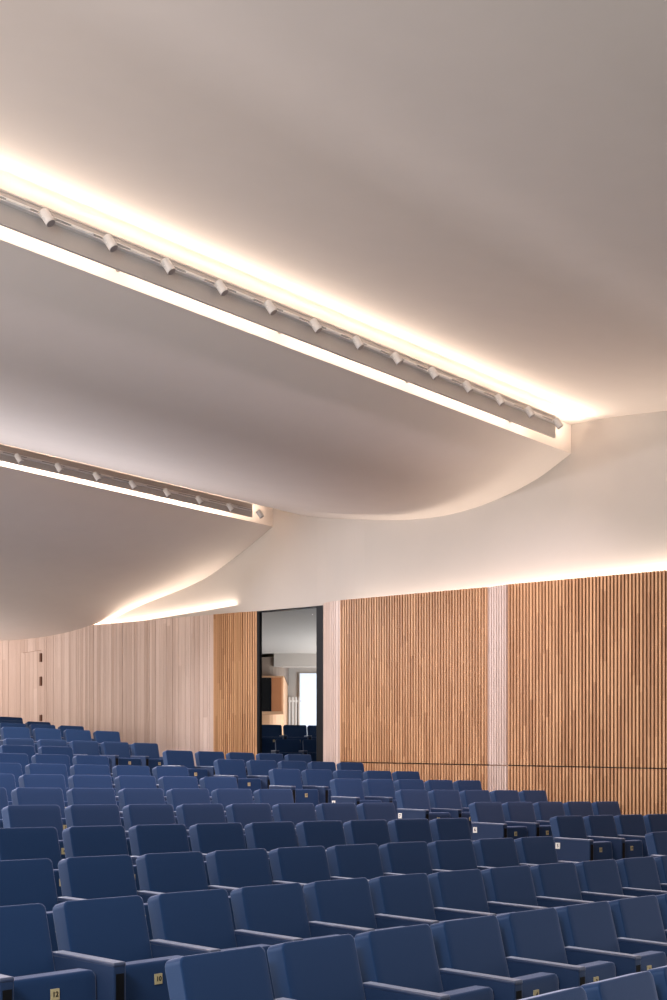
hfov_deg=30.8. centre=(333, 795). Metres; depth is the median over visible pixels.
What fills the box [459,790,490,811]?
chair
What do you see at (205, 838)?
chair
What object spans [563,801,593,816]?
chair
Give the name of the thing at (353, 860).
chair
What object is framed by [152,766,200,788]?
chair
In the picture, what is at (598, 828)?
chair
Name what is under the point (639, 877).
chair
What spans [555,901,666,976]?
chair
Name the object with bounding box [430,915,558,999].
chair
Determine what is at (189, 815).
chair
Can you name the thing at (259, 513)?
spotlight
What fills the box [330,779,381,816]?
chair
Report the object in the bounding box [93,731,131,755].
chair
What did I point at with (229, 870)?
chair
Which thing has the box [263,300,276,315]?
spotlight
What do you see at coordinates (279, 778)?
chair
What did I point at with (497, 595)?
wall
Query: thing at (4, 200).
track
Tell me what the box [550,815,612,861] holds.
chair
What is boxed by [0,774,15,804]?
chair
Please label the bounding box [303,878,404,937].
chair
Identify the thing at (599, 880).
chair
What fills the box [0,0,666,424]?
ceiling
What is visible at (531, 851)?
chair
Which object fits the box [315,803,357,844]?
chair
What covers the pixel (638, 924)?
chair
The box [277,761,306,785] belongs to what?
chair
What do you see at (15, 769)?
chair
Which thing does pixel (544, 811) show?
chair
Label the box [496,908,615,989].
chair
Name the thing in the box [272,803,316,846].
chair
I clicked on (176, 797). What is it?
chair
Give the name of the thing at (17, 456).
spotlight
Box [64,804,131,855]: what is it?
chair
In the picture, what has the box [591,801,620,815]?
chair
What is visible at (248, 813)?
chair
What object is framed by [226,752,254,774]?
chair
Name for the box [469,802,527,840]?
chair
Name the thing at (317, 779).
chair
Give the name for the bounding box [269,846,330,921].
chair
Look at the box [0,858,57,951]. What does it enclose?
chair
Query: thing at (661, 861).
chair
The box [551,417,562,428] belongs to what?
spotlight
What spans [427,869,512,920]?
chair
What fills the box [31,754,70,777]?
chair
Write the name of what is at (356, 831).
chair
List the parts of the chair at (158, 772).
backrest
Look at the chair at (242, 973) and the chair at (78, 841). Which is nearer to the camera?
the chair at (242, 973)
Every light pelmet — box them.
[0,188,555,437]
[0,444,252,516]
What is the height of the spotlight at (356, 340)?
0.144 m
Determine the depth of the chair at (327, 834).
9.83 m
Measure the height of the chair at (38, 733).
0.858 m
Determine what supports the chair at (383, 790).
on the floor
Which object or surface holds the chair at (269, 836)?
on the floor
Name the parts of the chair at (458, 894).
panel, backrest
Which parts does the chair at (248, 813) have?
backrest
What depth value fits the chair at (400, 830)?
10.63 m
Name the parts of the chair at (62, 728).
backrest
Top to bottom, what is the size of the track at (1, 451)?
0.034 m
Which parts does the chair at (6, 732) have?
backrest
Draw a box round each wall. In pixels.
[0,615,212,765]
[101,411,666,623]
[213,611,256,759]
[323,600,340,769]
[340,570,666,815]
[488,585,507,791]
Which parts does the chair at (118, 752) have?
panel, backrest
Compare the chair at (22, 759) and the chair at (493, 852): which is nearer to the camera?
the chair at (493, 852)
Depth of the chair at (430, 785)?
15.80 m
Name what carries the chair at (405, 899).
on the floor
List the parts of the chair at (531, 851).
backrest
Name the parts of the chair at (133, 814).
backrest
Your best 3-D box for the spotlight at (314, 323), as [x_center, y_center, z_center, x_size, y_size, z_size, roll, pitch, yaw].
[-0.188,-4.664,12.014,0.159,0.144,0.097,0,0,23]
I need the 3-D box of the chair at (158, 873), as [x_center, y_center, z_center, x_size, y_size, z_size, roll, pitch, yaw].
[-0.858,0.775,7.194,0.562,0.858,0.561,0,0,42]
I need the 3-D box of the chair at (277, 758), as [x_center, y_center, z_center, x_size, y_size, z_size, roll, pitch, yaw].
[-0.840,-0.203,17.918,0.561,0.858,0.562,0,0,-43]
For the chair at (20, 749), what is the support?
on the floor
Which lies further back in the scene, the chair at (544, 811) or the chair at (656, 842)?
the chair at (544, 811)
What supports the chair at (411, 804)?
on the floor
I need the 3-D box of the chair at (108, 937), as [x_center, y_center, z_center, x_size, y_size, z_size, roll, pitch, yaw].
[-0.951,0.905,5.457,0.562,0.858,0.561,0,0,41]
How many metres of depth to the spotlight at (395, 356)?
12.87 m
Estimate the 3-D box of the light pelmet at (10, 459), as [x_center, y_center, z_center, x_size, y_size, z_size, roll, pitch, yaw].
[-8.585,-4.668,12.378,0.310,0.217,20.782,0,0,44]
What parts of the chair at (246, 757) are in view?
backrest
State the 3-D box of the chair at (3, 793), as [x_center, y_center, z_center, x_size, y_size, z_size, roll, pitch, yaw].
[-2.803,0.361,9.854,0.562,0.858,0.561,0,0,42]
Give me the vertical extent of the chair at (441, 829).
0.858 m
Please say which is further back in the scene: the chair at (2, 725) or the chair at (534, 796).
the chair at (2, 725)
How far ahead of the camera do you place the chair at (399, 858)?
8.93 m
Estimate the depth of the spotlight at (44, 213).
9.73 m
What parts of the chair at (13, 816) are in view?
backrest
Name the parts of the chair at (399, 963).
backrest, panel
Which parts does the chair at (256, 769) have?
panel, backrest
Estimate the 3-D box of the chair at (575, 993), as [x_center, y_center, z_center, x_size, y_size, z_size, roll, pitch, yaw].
[0.935,1.166,4.352,0.562,0.858,0.561,0,0,41]
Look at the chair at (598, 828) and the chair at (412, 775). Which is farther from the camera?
the chair at (412, 775)
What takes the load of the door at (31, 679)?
in the wall
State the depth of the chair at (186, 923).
5.95 m
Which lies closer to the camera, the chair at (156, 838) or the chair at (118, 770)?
the chair at (156, 838)
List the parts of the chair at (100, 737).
backrest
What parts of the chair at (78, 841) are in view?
backrest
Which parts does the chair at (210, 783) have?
backrest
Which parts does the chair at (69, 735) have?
backrest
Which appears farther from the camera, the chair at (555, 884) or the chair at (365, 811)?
the chair at (365, 811)
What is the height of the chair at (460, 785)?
0.858 m
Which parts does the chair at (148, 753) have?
panel, backrest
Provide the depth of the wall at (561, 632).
16.33 m
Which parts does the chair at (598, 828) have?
backrest, panel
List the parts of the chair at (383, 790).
panel, backrest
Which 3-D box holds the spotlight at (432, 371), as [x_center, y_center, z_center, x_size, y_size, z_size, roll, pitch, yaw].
[1.093,-4.664,13.363,0.159,0.144,0.097,0,0,23]
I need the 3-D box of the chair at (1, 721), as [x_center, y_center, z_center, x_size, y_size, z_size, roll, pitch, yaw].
[-5.594,-0.895,21.141,0.561,0.858,0.562,0,0,-44]
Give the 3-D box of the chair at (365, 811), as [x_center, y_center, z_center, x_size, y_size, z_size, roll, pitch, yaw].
[0.569,0.499,11.828,0.562,0.858,0.630,0,0,45]
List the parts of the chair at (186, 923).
panel, backrest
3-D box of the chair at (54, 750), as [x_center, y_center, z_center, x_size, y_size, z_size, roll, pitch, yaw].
[-3.434,-0.203,15.426,0.562,0.858,0.630,0,0,45]
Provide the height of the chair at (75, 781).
0.858 m
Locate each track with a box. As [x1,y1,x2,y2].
[0,195,553,423]
[0,450,251,510]
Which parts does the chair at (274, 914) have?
panel, backrest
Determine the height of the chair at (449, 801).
0.858 m
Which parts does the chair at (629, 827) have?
backrest, panel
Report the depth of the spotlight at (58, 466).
16.94 m
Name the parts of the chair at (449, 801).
backrest, panel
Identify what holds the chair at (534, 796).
on the floor
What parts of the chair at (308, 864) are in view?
backrest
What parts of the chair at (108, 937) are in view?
panel, backrest, seat number plate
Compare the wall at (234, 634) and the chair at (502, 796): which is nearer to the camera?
the chair at (502, 796)
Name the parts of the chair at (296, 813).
backrest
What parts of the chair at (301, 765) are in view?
backrest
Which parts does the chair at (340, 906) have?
panel, backrest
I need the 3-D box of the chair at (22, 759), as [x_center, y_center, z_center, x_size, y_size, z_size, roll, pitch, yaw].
[-3.607,-0.057,13.714,0.562,0.858,0.561,0,0,44]
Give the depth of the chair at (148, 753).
19.27 m
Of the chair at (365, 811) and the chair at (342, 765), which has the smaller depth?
the chair at (365, 811)
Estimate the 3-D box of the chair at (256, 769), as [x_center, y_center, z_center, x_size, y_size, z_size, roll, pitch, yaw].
[-0.872,-0.057,16.420,0.561,0.858,0.562,0,0,-43]
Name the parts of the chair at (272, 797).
backrest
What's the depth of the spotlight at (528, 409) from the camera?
14.67 m
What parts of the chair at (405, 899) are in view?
backrest, panel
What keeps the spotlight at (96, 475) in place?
attached to the track at (1, 451)
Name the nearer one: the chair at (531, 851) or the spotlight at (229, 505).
the chair at (531, 851)
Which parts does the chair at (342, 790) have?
panel, backrest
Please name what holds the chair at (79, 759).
on the floor
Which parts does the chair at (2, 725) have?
backrest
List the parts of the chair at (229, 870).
backrest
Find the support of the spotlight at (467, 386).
attached to the track at (4, 200)
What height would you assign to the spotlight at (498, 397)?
0.144 m
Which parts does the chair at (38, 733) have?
backrest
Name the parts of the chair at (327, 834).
backrest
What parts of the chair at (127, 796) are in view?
backrest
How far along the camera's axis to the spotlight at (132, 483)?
17.87 m
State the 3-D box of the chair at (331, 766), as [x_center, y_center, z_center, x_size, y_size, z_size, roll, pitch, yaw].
[-0.053,-0.057,17.181,0.561,0.858,0.562,0,0,-43]
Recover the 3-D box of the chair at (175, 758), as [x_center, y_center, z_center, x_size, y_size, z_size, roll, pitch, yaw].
[-2.064,-0.203,16.769,0.566,0.858,0.562,0,0,-44]
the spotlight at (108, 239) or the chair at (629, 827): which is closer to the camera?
the spotlight at (108, 239)
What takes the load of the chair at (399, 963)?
on the floor
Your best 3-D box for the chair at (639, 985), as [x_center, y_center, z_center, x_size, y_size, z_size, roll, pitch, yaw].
[1.304,1.166,4.772,0.562,0.858,0.561,0,0,41]
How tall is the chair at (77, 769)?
0.858 m
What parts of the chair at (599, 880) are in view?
backrest, panel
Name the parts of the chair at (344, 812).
backrest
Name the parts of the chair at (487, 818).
backrest, panel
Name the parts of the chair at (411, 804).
panel, backrest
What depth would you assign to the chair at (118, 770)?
13.74 m
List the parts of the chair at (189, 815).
backrest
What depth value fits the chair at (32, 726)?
20.47 m
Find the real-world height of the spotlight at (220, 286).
0.144 m
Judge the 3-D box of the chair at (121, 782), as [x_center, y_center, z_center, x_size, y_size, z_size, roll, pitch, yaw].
[-1.926,0.223,12.359,0.562,0.858,0.561,0,0,44]
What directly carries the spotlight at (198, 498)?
attached to the track at (1, 451)
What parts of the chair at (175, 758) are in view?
backrest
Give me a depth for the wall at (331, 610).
19.07 m
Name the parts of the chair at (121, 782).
backrest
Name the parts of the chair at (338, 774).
backrest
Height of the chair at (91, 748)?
0.858 m
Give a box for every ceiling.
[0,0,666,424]
[0,225,570,519]
[0,444,272,639]
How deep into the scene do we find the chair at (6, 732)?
18.95 m
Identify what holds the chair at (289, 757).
on the floor
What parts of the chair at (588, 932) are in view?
backrest, panel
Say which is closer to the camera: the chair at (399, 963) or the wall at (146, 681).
the chair at (399, 963)
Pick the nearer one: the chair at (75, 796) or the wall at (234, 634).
the chair at (75, 796)
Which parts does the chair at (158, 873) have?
panel, backrest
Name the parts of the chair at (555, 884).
backrest, panel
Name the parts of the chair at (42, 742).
backrest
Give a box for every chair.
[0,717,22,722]
[0,720,22,723]
[0,723,32,739]
[0,727,37,752]
[0,745,34,763]
[0,753,28,774]
[0,763,21,788]
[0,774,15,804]
[0,788,8,827]
[0,827,61,896]
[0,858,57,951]
[0,903,95,999]
[1,805,65,858]
[3,738,35,754]
[11,788,66,829]
[19,774,67,807]
[25,721,50,727]
[25,763,68,791]
[29,724,63,739]
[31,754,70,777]
[32,728,69,746]
[36,739,66,753]
[38,746,73,766]
[52,895,181,999]
[57,855,152,939]
[58,725,93,740]
[61,825,139,890]
[63,729,101,754]
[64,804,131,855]
[66,788,124,828]
[68,775,120,811]
[69,741,110,772]
[70,764,116,795]
[72,755,113,783]
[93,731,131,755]
[100,742,140,772]
[112,765,150,787]
[114,775,166,803]
[118,788,177,823]
[122,804,191,851]
[128,824,209,885]
[130,743,163,775]
[136,851,235,929]
[148,889,274,998]
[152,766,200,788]
[158,776,212,803]
[162,750,207,784]
[165,946,273,999]
[166,788,227,822]
[176,804,247,848]
[189,823,272,880]
[195,751,224,776]
[199,777,254,802]
[206,848,305,904]
[211,789,273,821]
[213,759,260,796]
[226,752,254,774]
[226,803,297,842]
[230,883,336,946]
[244,821,297,857]
[246,760,276,788]
[253,789,317,820]
[256,753,283,768]
[267,934,365,999]
[269,769,318,809]
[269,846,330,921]
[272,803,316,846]
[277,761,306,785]
[284,754,311,768]
[296,820,345,876]
[301,769,332,803]
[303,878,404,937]
[307,761,335,778]
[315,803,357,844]
[326,843,383,881]
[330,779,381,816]
[333,770,364,795]
[336,762,364,780]
[343,819,390,847]
[354,924,493,999]
[356,803,396,822]
[363,770,391,779]
[363,779,396,816]
[369,873,457,928]
[379,841,432,875]
[387,819,432,843]
[392,771,419,787]
[394,779,424,791]
[395,790,449,820]
[424,780,453,791]
[427,839,477,872]
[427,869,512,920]
[428,790,471,837]
[429,818,472,841]
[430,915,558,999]
[453,780,481,791]
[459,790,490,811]
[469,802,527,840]
[472,838,518,870]
[481,865,562,913]
[489,790,519,803]
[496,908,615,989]
[502,802,552,836]
[514,836,577,866]
[518,790,547,802]
[519,987,586,999]
[530,862,607,907]
[533,802,564,825]
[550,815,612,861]
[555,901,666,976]
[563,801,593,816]
[574,859,636,901]
[580,971,657,999]
[583,815,642,859]
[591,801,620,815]
[608,895,666,957]
[613,814,648,856]
[615,856,666,896]
[643,814,666,832]
[645,831,666,857]
[647,965,666,999]
[654,855,666,890]
[656,893,666,939]
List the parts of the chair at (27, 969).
panel, backrest, seat number plate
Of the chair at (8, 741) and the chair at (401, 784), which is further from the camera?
the chair at (8, 741)
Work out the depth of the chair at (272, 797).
12.39 m
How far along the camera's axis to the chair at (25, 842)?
7.80 m
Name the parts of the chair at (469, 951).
backrest, panel, seat number plate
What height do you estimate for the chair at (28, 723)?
0.858 m
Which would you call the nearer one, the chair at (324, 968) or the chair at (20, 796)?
the chair at (324, 968)
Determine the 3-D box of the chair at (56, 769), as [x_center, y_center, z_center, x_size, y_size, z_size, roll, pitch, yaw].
[-2.964,0.087,12.831,0.562,0.858,0.561,0,0,44]
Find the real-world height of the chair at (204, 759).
0.858 m
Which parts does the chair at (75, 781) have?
backrest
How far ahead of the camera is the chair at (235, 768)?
16.07 m
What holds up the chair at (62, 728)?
on the floor
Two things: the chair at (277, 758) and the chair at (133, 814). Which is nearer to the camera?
the chair at (133, 814)
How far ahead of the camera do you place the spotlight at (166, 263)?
10.63 m
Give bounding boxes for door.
[21,651,41,723]
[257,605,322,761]
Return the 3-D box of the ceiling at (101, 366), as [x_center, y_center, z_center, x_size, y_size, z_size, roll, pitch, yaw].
[-6.433,-4.670,10.454,6.075,1.160,22.094,0,0,44]
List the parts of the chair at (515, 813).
backrest, panel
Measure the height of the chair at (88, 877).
0.858 m
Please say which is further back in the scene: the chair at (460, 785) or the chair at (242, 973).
the chair at (460, 785)
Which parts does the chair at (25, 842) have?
backrest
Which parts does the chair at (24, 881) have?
backrest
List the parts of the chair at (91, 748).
backrest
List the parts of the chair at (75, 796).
backrest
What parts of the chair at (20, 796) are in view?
backrest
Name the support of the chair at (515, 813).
on the floor
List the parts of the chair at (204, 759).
panel, backrest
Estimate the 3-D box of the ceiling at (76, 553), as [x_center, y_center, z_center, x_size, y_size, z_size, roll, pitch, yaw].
[-12.891,-4.285,16.734,11.929,1.929,22.165,0,0,44]
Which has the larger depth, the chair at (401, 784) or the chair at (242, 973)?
the chair at (401, 784)
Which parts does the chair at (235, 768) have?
backrest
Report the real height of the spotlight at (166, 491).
0.144 m
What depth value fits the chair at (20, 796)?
10.39 m
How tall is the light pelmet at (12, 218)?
0.272 m
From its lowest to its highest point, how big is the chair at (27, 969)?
0.858 m
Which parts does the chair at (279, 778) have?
panel, backrest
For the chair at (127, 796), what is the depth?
11.19 m
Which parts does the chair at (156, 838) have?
backrest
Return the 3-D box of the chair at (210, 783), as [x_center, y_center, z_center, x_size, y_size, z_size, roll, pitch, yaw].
[-1.119,0.223,13.180,0.562,0.858,0.630,0,0,45]
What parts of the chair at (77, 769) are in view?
backrest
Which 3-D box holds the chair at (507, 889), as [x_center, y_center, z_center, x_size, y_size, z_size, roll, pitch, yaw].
[1.292,0.905,7.947,0.562,0.858,0.561,0,0,43]
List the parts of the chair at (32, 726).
backrest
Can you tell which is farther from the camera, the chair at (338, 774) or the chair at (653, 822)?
the chair at (338, 774)
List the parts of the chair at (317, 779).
panel, backrest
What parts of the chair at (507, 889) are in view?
backrest, panel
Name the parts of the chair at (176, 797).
backrest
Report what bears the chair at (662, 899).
on the floor
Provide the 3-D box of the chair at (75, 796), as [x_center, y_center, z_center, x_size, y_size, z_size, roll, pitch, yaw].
[-2.045,0.361,10.675,0.562,0.858,0.561,0,0,43]
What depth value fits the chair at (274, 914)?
6.37 m
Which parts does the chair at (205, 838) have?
backrest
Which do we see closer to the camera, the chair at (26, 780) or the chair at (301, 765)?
the chair at (26, 780)
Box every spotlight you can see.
[14,453,23,463]
[39,208,54,226]
[55,463,63,472]
[93,471,101,481]
[103,234,117,251]
[129,480,136,489]
[161,258,175,274]
[163,488,171,497]
[195,495,203,504]
[214,279,228,295]
[226,503,234,511]
[256,510,263,518]
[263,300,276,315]
[308,318,321,332]
[351,335,363,349]
[390,352,402,365]
[426,366,439,379]
[461,380,472,393]
[493,394,504,405]
[523,406,534,417]
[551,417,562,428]
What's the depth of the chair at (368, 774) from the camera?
16.55 m
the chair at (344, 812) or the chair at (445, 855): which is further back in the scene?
the chair at (344, 812)
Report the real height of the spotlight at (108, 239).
0.144 m
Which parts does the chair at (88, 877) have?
backrest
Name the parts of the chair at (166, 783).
backrest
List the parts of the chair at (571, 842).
backrest, panel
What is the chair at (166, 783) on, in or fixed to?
on the floor
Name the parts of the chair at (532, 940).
backrest, panel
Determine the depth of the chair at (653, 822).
13.44 m
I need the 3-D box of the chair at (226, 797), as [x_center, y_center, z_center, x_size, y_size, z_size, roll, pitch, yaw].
[-0.887,0.361,11.886,0.562,0.858,0.561,0,0,44]
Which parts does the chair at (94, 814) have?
backrest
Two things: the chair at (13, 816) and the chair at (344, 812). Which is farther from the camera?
the chair at (344, 812)
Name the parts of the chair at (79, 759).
backrest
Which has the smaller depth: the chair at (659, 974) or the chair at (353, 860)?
the chair at (659, 974)
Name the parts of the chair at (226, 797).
backrest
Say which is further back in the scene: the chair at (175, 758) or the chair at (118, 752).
the chair at (118, 752)
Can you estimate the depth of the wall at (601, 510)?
17.10 m
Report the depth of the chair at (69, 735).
19.73 m

